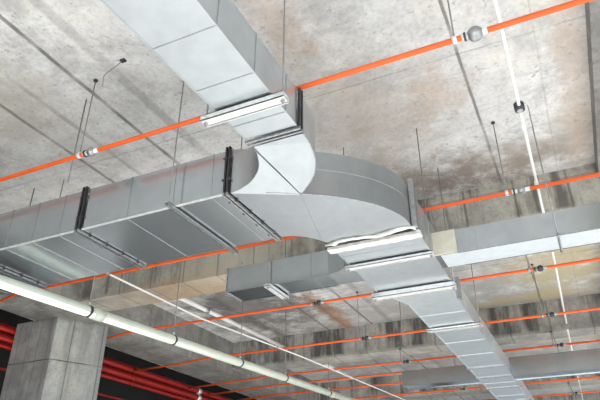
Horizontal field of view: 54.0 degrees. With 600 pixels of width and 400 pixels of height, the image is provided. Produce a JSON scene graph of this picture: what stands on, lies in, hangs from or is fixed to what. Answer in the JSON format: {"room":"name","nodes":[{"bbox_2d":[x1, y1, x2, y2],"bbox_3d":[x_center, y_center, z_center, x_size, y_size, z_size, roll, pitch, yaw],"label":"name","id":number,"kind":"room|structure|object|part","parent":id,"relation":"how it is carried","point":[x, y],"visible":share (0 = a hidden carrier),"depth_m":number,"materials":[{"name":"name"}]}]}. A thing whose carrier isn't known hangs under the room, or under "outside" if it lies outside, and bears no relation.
{"room":"parking garage","nodes":[
{"label":"parking garage","id":0,"kind":"room"},
{"bbox_2d":[0,367,124,399],"bbox_3d":[-2.709,2.927,8.691,0.028,0.028,18.000,-13,-32,22],"label":"pipe","id":1,"kind":"object","parent":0,"point":[3,369],"visible":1,"depth_m":8.50,"materials":[{"name":"red paint"}]},
{"bbox_2d":[0,309,256,399],"bbox_3d":[-3.048,4.480,9.151,0.200,4.650,22.200,-13,-32,22],"label":"wall","id":2,"kind":"structure","parent":0,"point":[106,386],"depth_m":10.02,"materials":[{"name":"black paint"}]},
{"bbox_2d":[0,0,599,399],"bbox_3d":[1.654,1.479,8.278,10.600,0.250,22.200,-13,-32,22],"label":"ceiling","id":3,"kind":"structure","parent":0,"point":[52,52],"depth_m":4.21,"materials":[{"name":"concrete"}]},
{"bbox_2d":[67,99,86,182],"bbox_3d":[-1.487,-0.405,3.937,0.009,0.670,0.009,24,-37,-36],"label":"rod","id":4,"kind":"object","parent":3,"relation":"hanging from","point":[86,99],"visible":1,"depth_m":3.94,"materials":[{"name":"metal"}]},
{"bbox_2d":[76,79,97,158],"bbox_3d":[-1.358,-0.528,3.768,0.028,0.619,0.040,-13,-32,22],"label":"hanger","id":5,"kind":"object","parent":3,"relation":"hanging from","point":[94,80],"visible":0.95,"depth_m":3.75,"materials":[{"name":"metal"}]},
{"bbox_3d":[-1.358,-0.544,3.777,0.007,0.582,0.007,24,-37,-36],"label":"rod","id":6,"kind":"part","parent":5,"relation":"part of","materials":[{"name":"metal"}]},
{"bbox_2d":[84,275,94,317],"bbox_3d":[-1.683,0.422,4.932,0.097,1.150,0.024,-13,-32,22],"label":"hanger","id":7,"kind":"object","parent":3,"relation":"hanging from","point":[89,302],"visible":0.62,"depth_m":4.70,"materials":[{"name":"metal"}]},
{"bbox_3d":[-1.683,0.381,4.955,0.009,1.056,0.009,24,-37,-36],"label":"rod","id":8,"kind":"part","parent":7,"relation":"part of","materials":[{"name":"metal"}]},
{"bbox_2d":[0,274,356,399],"bbox_3d":[-0.238,2.229,7.429,0.096,0.675,12.504,-13,-32,22],"label":"drain pipe","id":9,"kind":"object","parent":7,"relation":"hanging from","point":[6,283],"visible":0.98,"depth_m":5.14,"materials":[{"name":"beige plastic"}]},
{"bbox_2d":[88,307,106,321],"bbox_3d":[-1.638,0.926,4.760,0.096,0.101,0.114,-13,-32,22],"label":"socket","id":10,"kind":"object","parent":9,"relation":"attached to","point":[99,315],"depth_m":4.73,"materials":[{"name":"beige plastic"}]},
{"bbox_2d":[102,58,126,86],"bbox_3d":[-1.163,-0.779,3.666,0.121,0.282,0.059,20,-35,-32],"label":"wire","id":11,"kind":"object","parent":3,"relation":"hanging from","point":[122,60],"visible":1,"depth_m":3.73,"materials":[{"name":"metal"}]},
{"bbox_2d":[0,278,317,399],"bbox_3d":[-1.430,2.513,9.368,0.620,0.500,22.200,-13,-32,22],"label":"girder","id":12,"kind":"object","parent":3,"relation":"attached to","point":[212,370],"visible":0.5,"depth_m":8.23,"materials":[{"name":"grey concrete"}]},
{"bbox_2d":[170,257,181,344],"bbox_3d":[-1.205,0.891,5.830,0.097,1.098,0.024,-13,-32,22],"label":"hanger","id":13,"kind":"object","parent":3,"relation":"hanging from","point":[173,333],"visible":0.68,"depth_m":5.72,"materials":[{"name":"metal"}]},
{"bbox_3d":[-1.205,0.849,5.853,0.009,1.003,0.009,24,-37,-36],"label":"rod","id":14,"kind":"part","parent":13,"relation":"part of","materials":[{"name":"metal"}]},
{"bbox_2d":[165,81,241,255],"bbox_3d":[-0.583,-0.248,3.842,0.026,1.037,0.760,-13,-32,22],"label":"hanger","id":15,"kind":"object","parent":3,"relation":"hanging from","point":[168,204],"visible":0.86,"depth_m":3.54,"materials":[{"name":"metal"}]},
{"bbox_2d":[0,146,280,294],"bbox_3d":[-2.082,0.392,4.296,4.065,0.319,0.654,-13,-32,22],"label":"duct","id":16,"kind":"object","parent":15,"relation":"on","point":[123,224],"visible":0.93,"depth_m":3.71,"materials":[{"name":"metal"}]},
{"bbox_3d":[-0.739,-0.408,3.554,0.007,1.037,0.007,-1,-29,2],"label":"rod","id":17,"kind":"part","parent":15,"relation":"part of","materials":[{"name":"metal"}]},
{"bbox_2d":[237,303,243,366],"bbox_3d":[-0.673,1.412,6.830,0.097,1.039,0.024,-13,-32,22],"label":"hanger","id":18,"kind":"object","parent":3,"relation":"hanging from","point":[242,303],"visible":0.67,"depth_m":6.73,"materials":[{"name":"metal"}]},
{"bbox_3d":[-0.673,1.371,6.853,0.009,0.945,0.009,24,-37,-36],"label":"rod","id":19,"kind":"part","parent":18,"relation":"part of","materials":[{"name":"metal"}]},
{"bbox_2d":[200,0,288,126],"bbox_3d":[-0.254,-0.813,2.871,0.425,0.991,0.056,-13,-32,22],"label":"hanger","id":20,"kind":"object","parent":3,"relation":"hanging from","point":[279,98],"visible":0.94,"depth_m":2.63,"materials":[{"name":"metal"}]},
{"bbox_2d":[100,0,302,146],"bbox_3d":[-0.961,-1.198,1.489,0.420,0.248,3.683,-13,-32,22],"label":"duct","id":21,"kind":"object","parent":20,"relation":"on","point":[210,45],"visible":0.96,"depth_m":2.42,"materials":[{"name":"metal"}]},
{"bbox_3d":[-0.075,-0.854,2.798,0.007,0.991,0.007,24,-37,-36],"label":"rod","id":22,"kind":"part","parent":20,"relation":"part of","materials":[{"name":"metal"}]},
{"bbox_2d":[264,239,288,300],"bbox_3d":[-0.180,0.272,4.772,0.060,1.043,0.310,-13,-32,22],"label":"hanger","id":23,"kind":"object","parent":3,"relation":"hanging from","point":[269,286],"visible":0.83,"depth_m":4.52,"materials":[{"name":"metal"}]},
{"bbox_3d":[-0.240,0.210,4.661,0.007,1.043,0.007,-1,-29,2],"label":"rod","id":24,"kind":"part","parent":23,"relation":"part of","materials":[{"name":"metal"}]},
{"bbox_2d":[283,309,288,381],"bbox_3d":[-0.192,1.884,7.734,0.097,0.986,0.024,-13,-32,22],"label":"hanger","id":25,"kind":"object","parent":3,"relation":"hanging from","point":[285,309],"visible":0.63,"depth_m":7.72,"materials":[{"name":"metal"}]},
{"bbox_3d":[-0.192,1.843,7.757,0.009,0.892,0.009,-1,-29,2],"label":"rod","id":26,"kind":"part","parent":25,"relation":"part of","materials":[{"name":"metal"}]},
{"bbox_2d":[78,163,599,311],"bbox_3d":[0.034,0.516,5.899,5.445,0.375,0.410,-13,-32,22],"label":"concrete beam","id":27,"kind":"structure","parent":3,"relation":"attached to","point":[205,275],"depth_m":5.73,"materials":[{"name":"grey concrete"}]},
{"bbox_2d":[178,298,352,376],"bbox_3d":[0.721,3.079,10.490,0.150,0.064,9.703,-15,-32,24],"label":"pipe","id":28,"kind":"object","parent":27,"relation":"attached to","point":[196,305],"visible":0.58,"depth_m":7.94,"materials":[{"name":"white plastic"}]},
{"bbox_2d":[356,292,360,339],"bbox_3d":[0.723,1.433,7.301,0.028,0.619,0.040,-13,-32,22],"label":"hanger","id":29,"kind":"object","parent":3,"relation":"hanging from","point":[359,337],"visible":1,"depth_m":7.27,"materials":[{"name":"metal"}]},
{"bbox_2d":[343,128,434,271],"bbox_3d":[0.605,-0.015,4.254,0.615,1.043,0.060,-13,-32,22],"label":"hanger","id":30,"kind":"object","parent":3,"relation":"hanging from","point":[427,254],"visible":0.94,"depth_m":4.01,"materials":[{"name":"metal"}]},
{"bbox_3d":[0.869,-0.076,4.145,0.007,1.043,0.007,24,-37,-36],"label":"rod","id":31,"kind":"part","parent":30,"relation":"part of","materials":[{"name":"metal"}]},
{"bbox_2d":[399,302,403,344],"bbox_3d":[1.134,1.220,6.679,0.009,0.850,0.009,24,-37,-36],"label":"rod","id":32,"kind":"object","parent":3,"relation":"hanging from","point":[399,302],"visible":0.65,"depth_m":6.59,"materials":[{"name":"metal"}]},
{"bbox_2d":[372,168,456,300],"bbox_3d":[0.865,0.263,4.737,0.640,1.061,0.084,-13,-32,22],"label":"hanger","id":33,"kind":"object","parent":3,"relation":"hanging from","point":[448,285],"visible":0.91,"depth_m":4.47,"materials":[{"name":"metal"}]},
{"bbox_2d":[336,201,533,399],"bbox_3d":[2.663,2.399,7.874,0.575,0.277,10.170,-13,-32,22],"label":"duct","id":34,"kind":"object","parent":33,"relation":"on","point":[476,348],"visible":0.78,"depth_m":4.87,"materials":[{"name":"metal"}]},
{"bbox_2d":[226,250,364,301],"bbox_3d":[-0.075,0.539,4.469,1.075,0.207,0.396,-13,-32,22],"label":"duct","id":35,"kind":"object","parent":34,"relation":"attached to","point":[321,269],"visible":0.87,"depth_m":4.45,"materials":[{"name":"metal"}]},
{"bbox_2d":[230,98,422,253],"bbox_3d":[0.137,-0.107,3.426,0.815,0.366,1.218,-13,-32,22],"label":"fitting","id":36,"kind":"object","parent":34,"relation":"attached to","point":[296,189],"visible":0.98,"depth_m":3.36,"materials":[{"name":"metal"}]},
{"bbox_2d":[402,365,481,389],"bbox_3d":[1.824,2.284,7.600,0.960,0.195,0.272,-13,-32,22],"label":"duct","id":37,"kind":"object","parent":34,"relation":"attached to","point":[458,375],"visible":0.91,"depth_m":7.51,"materials":[{"name":"grey metal"}]},
{"bbox_2d":[431,203,599,267],"bbox_3d":[2.738,-0.051,3.374,3.945,0.174,0.241,-13,-32,22],"label":"duct","id":38,"kind":"object","parent":34,"relation":"attached to","point":[578,226],"visible":0.97,"depth_m":3.83,"materials":[{"name":"grey metal"}]},
{"bbox_3d":[2.759,0.019,3.325,3.900,0.004,0.214,-13,-32,22],"label":"panel","id":39,"kind":"part","parent":38,"relation":"part of","materials":[{"name":"grey metal"}]},
{"bbox_2d":[508,348,599,380],"bbox_3d":[4.327,1.697,6.575,3.785,0.232,0.276,-13,-32,22],"label":"duct","id":40,"kind":"object","parent":34,"relation":"attached to","point":[587,361],"visible":0.98,"depth_m":7.00,"materials":[{"name":"grey metal"}]},
{"bbox_3d":[1.141,0.200,4.623,0.007,1.061,0.007,24,-37,-36],"label":"rod","id":41,"kind":"part","parent":33,"relation":"part of","materials":[{"name":"metal"}]},
{"bbox_2d":[232,293,599,373],"bbox_3d":[1.468,2.008,8.546,5.445,0.415,0.370,-13,-32,22],"label":"concrete beam","id":42,"kind":"structure","parent":3,"relation":"attached to","point":[586,323],"depth_m":8.38,"materials":[{"name":"grey concrete"}]},
{"bbox_2d":[328,362,331,395],"bbox_3d":[0.427,2.672,8.796,0.097,0.503,0.024,-13,-32,22],"label":"hanger","id":43,"kind":"object","parent":42,"relation":"hanging from","point":[328,362],"visible":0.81,"depth_m":8.78,"materials":[{"name":"metal"}]},
{"bbox_2d":[447,0,457,44],"bbox_3d":[0.727,-1.005,2.908,0.028,0.619,0.040,-13,-32,22],"label":"hanger","id":44,"kind":"object","parent":3,"relation":"hanging from","point":[454,39],"visible":0.96,"depth_m":2.79,"materials":[{"name":"metal"}]},
{"bbox_2d":[0,0,593,181],"bbox_3d":[0.053,-0.597,3.045,9.930,0.075,0.075,-13,-32,22],"label":"pipe","id":45,"kind":"object","parent":44,"relation":"hanging from","point":[475,33],"visible":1,"depth_m":2.91,"materials":[{"name":"orange paint"}]},
{"bbox_2d":[493,0,582,399],"bbox_3d":[2.319,0.625,5.357,0.056,0.052,14.000,-13,-31,22],"label":"conduit","id":46,"kind":"object","parent":45,"relation":"on","point":[519,107],"visible":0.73,"depth_m":3.34,"materials":[{"name":"plastic"}]},
{"bbox_3d":[0.727,-1.021,2.917,0.007,0.582,0.007,-1,-29,2],"label":"rod","id":47,"kind":"part","parent":44,"relation":"part of","materials":[{"name":"metal"}]},
{"bbox_2d":[426,265,482,333],"bbox_3d":[1.400,0.728,5.594,0.495,1.043,0.070,-13,-32,22],"label":"hanger","id":48,"kind":"object","parent":3,"relation":"hanging from","point":[478,324],"visible":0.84,"depth_m":5.34,"materials":[{"name":"metal"}]},
{"bbox_3d":[1.610,0.680,5.507,0.007,1.043,0.007,-1,-29,2],"label":"rod","id":49,"kind":"part","parent":48,"relation":"part of","materials":[{"name":"metal"}]},
{"bbox_2d":[318,373,599,399],"bbox_3d":[2.903,3.483,11.203,5.445,0.415,0.350,-13,-32,22],"label":"concrete beam","id":50,"kind":"structure","parent":3,"relation":"attached to","point":[397,388],"depth_m":11.37,"materials":[{"name":"grey concrete"}]},
{"bbox_2d":[491,121,508,195],"bbox_3d":[1.417,-0.301,4.177,0.028,0.619,0.040,-13,-32,22],"label":"hanger","id":51,"kind":"object","parent":3,"relation":"hanging from","point":[492,122],"visible":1,"depth_m":4.16,"materials":[{"name":"metal"}]},
{"bbox_2d":[0,172,599,301],"bbox_3d":[0.741,0.112,4.321,9.931,0.060,0.134,-13,-32,23],"label":"pipe","id":52,"kind":"object","parent":51,"relation":"hanging from","point":[520,190],"visible":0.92,"depth_m":4.64,"materials":[{"name":"orange paint"}]},
{"bbox_2d":[104,273,404,399],"bbox_3d":[0.155,2.206,8.028,0.155,0.026,8.089,-16,-33,27],"label":"conduit","id":53,"kind":"object","parent":52,"relation":"attached to","point":[120,279],"visible":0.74,"depth_m":6.72,"materials":[{"name":"plastic"}]},
{"bbox_3d":[1.417,-0.317,4.186,0.007,0.582,0.007,24,-37,-36],"label":"rod","id":54,"kind":"part","parent":51,"relation":"part of","materials":[{"name":"metal"}]},
{"bbox_2d":[531,264,543,317],"bbox_3d":[2.625,0.998,6.516,0.028,0.619,0.040,-13,-32,22],"label":"hanger","id":55,"kind":"object","parent":3,"relation":"hanging from","point":[542,315],"visible":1,"depth_m":6.50,"materials":[{"name":"metal"}]},
{"bbox_2d":[133,307,599,371],"bbox_3d":[1.995,1.402,6.646,9.932,0.060,0.165,-13,-32,23],"label":"pipe","id":56,"kind":"object","parent":55,"relation":"hanging from","point":[551,314],"visible":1,"depth_m":7.11,"materials":[{"name":"orange paint"}]},
{"bbox_3d":[2.625,0.982,6.525,0.007,0.582,0.007,-1,-29,2],"label":"rod","id":57,"kind":"part","parent":55,"relation":"part of","materials":[{"name":"metal"}]},
{"bbox_2d":[527,105,562,253],"bbox_3d":[1.665,-0.158,4.014,0.019,1.027,0.310,-13,-32,22],"label":"hanger","id":58,"kind":"object","parent":3,"relation":"hanging from","point":[558,234],"visible":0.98,"depth_m":3.88,"materials":[{"name":"metal"}]},
{"bbox_2d":[533,392,599,399],"bbox_3d":[4.333,4.953,13.851,5.445,0.415,0.350,-13,-32,22],"label":"concrete beam","id":59,"kind":"structure","parent":3,"relation":"attached to","point":[586,396],"depth_m":13.03,"materials":[{"name":"grey concrete"}]},
{"bbox_2d":[585,0,599,178],"bbox_3d":[4.026,1.102,7.207,0.555,0.130,22.200,-13,-32,22],"label":"band","id":60,"kind":"object","parent":3,"relation":"attached to","point":[592,9],"visible":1,"depth_m":3.63,"materials":[{"name":"grey concrete"}]},
{"bbox_3d":[9.405,6.041,7.378,31.000,0.200,65.000,-13,-32,22],"label":"floor","id":61,"kind":"structure","parent":0,"visible":0},
{"bbox_2d":[0,317,107,399],"bbox_3d":[-2.819,3.108,6.114,0.910,3.700,0.530,-13,-32,22],"label":"concrete column","id":62,"kind":"structure","parent":61,"relation":"on","point":[57,358],"depth_m":6.65,"materials":[{"name":"grey concrete"}]},
{"bbox_2d":[0,332,213,399],"bbox_3d":[-2.438,2.635,8.707,0.106,0.106,18.000,-13,-32,22],"label":"pipe","id":63,"kind":"object","parent":62,"relation":"attached to","point":[5,338],"visible":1,"depth_m":8.77,"materials":[{"name":"red paint"}]},
{"bbox_2d":[0,342,191,399],"bbox_3d":[-2.447,2.713,8.669,0.070,0.070,18.000,-13,-32,22],"label":"pipe","id":64,"kind":"object","parent":63,"relation":"attached to","point":[2,345],"visible":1,"depth_m":8.63,"materials":[{"name":"red paint"}]},
{"bbox_2d":[0,322,232,399],"bbox_3d":[-2.438,2.541,8.759,0.106,0.106,18.000,-13,-32,22],"label":"pipe","id":65,"kind":"object","parent":62,"relation":"attached to","point":[5,328],"visible":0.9,"depth_m":8.96,"materials":[{"name":"red paint"}]},
{"bbox_2d":[208,372,401,395],"bbox_3d":[2.829,2.260,8.192,9.934,0.027,0.195,-14,-32,23],"label":"pipe","id":66,"kind":"object","parent":65,"relation":"attached to","point":[392,372],"visible":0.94,"depth_m":9.23,"materials":[{"name":"orange paint"}]},
{"bbox_2d":[238,382,402,399],"bbox_3d":[0.776,3.108,9.719,4.737,0.027,0.187,-14,-32,24],"label":"pipe","id":67,"kind":"object","parent":65,"relation":"attached to","point":[397,382],"visible":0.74,"depth_m":9.91,"materials":[{"name":"orange paint"}]},
{"bbox_3d":[2.039,0.370,5.385,0.028,0.619,0.040,-13,-32,22],"label":"hanger","id":68,"kind":"object","parent":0,"visible":0},
{"bbox_2d":[106,257,599,339],"bbox_3d":[1.388,0.777,5.521,9.932,0.060,0.150,-13,-32,23],"label":"pipe","id":69,"kind":"object","parent":68,"relation":"hanging from","point":[539,268],"visible":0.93,"depth_m":5.91,"materials":[{"name":"orange paint"}]},
{"bbox_3d":[3.200,1.767,7.473,0.028,0.204,0.040,-13,-32,22],"label":"hanger","id":70,"kind":"object","parent":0,"visible":0},
{"bbox_2d":[188,340,599,388],"bbox_3d":[2.568,1.992,7.709,9.934,0.054,0.196,-14,-32,23],"label":"pipe","id":71,"kind":"object","parent":70,"relation":"hanging from","point":[591,341],"visible":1,"depth_m":8.20,"materials":[{"name":"orange paint"}]},
{"bbox_3d":[2.630,2.891,9.926,0.028,0.619,0.040,-13,-32,22],"label":"hanger","id":72,"kind":"object","parent":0,"visible":0},
{"bbox_2d":[332,376,599,399],"bbox_3d":[3.500,2.951,9.436,9.935,0.048,0.209,-14,-32,23],"label":"pipe","id":73,"kind":"object","parent":72,"relation":"hanging from","point":[463,388],"visible":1,"depth_m":9.75,"materials":[{"name":"orange paint"}]},
{"bbox_3d":[4.639,3.251,10.147,0.028,0.204,0.040,-13,-32,22],"label":"hanger","id":74,"kind":"object","parent":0,"visible":0},
{"bbox_2d":[486,391,599,399],"bbox_3d":[4.006,3.469,10.368,9.930,0.048,0.048,-13,-32,22],"label":"pipe","id":75,"kind":"object","parent":74,"relation":"hanging from","point":[573,393],"visible":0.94,"depth_m":10.13,"materials":[{"name":"orange paint"}]}
]}

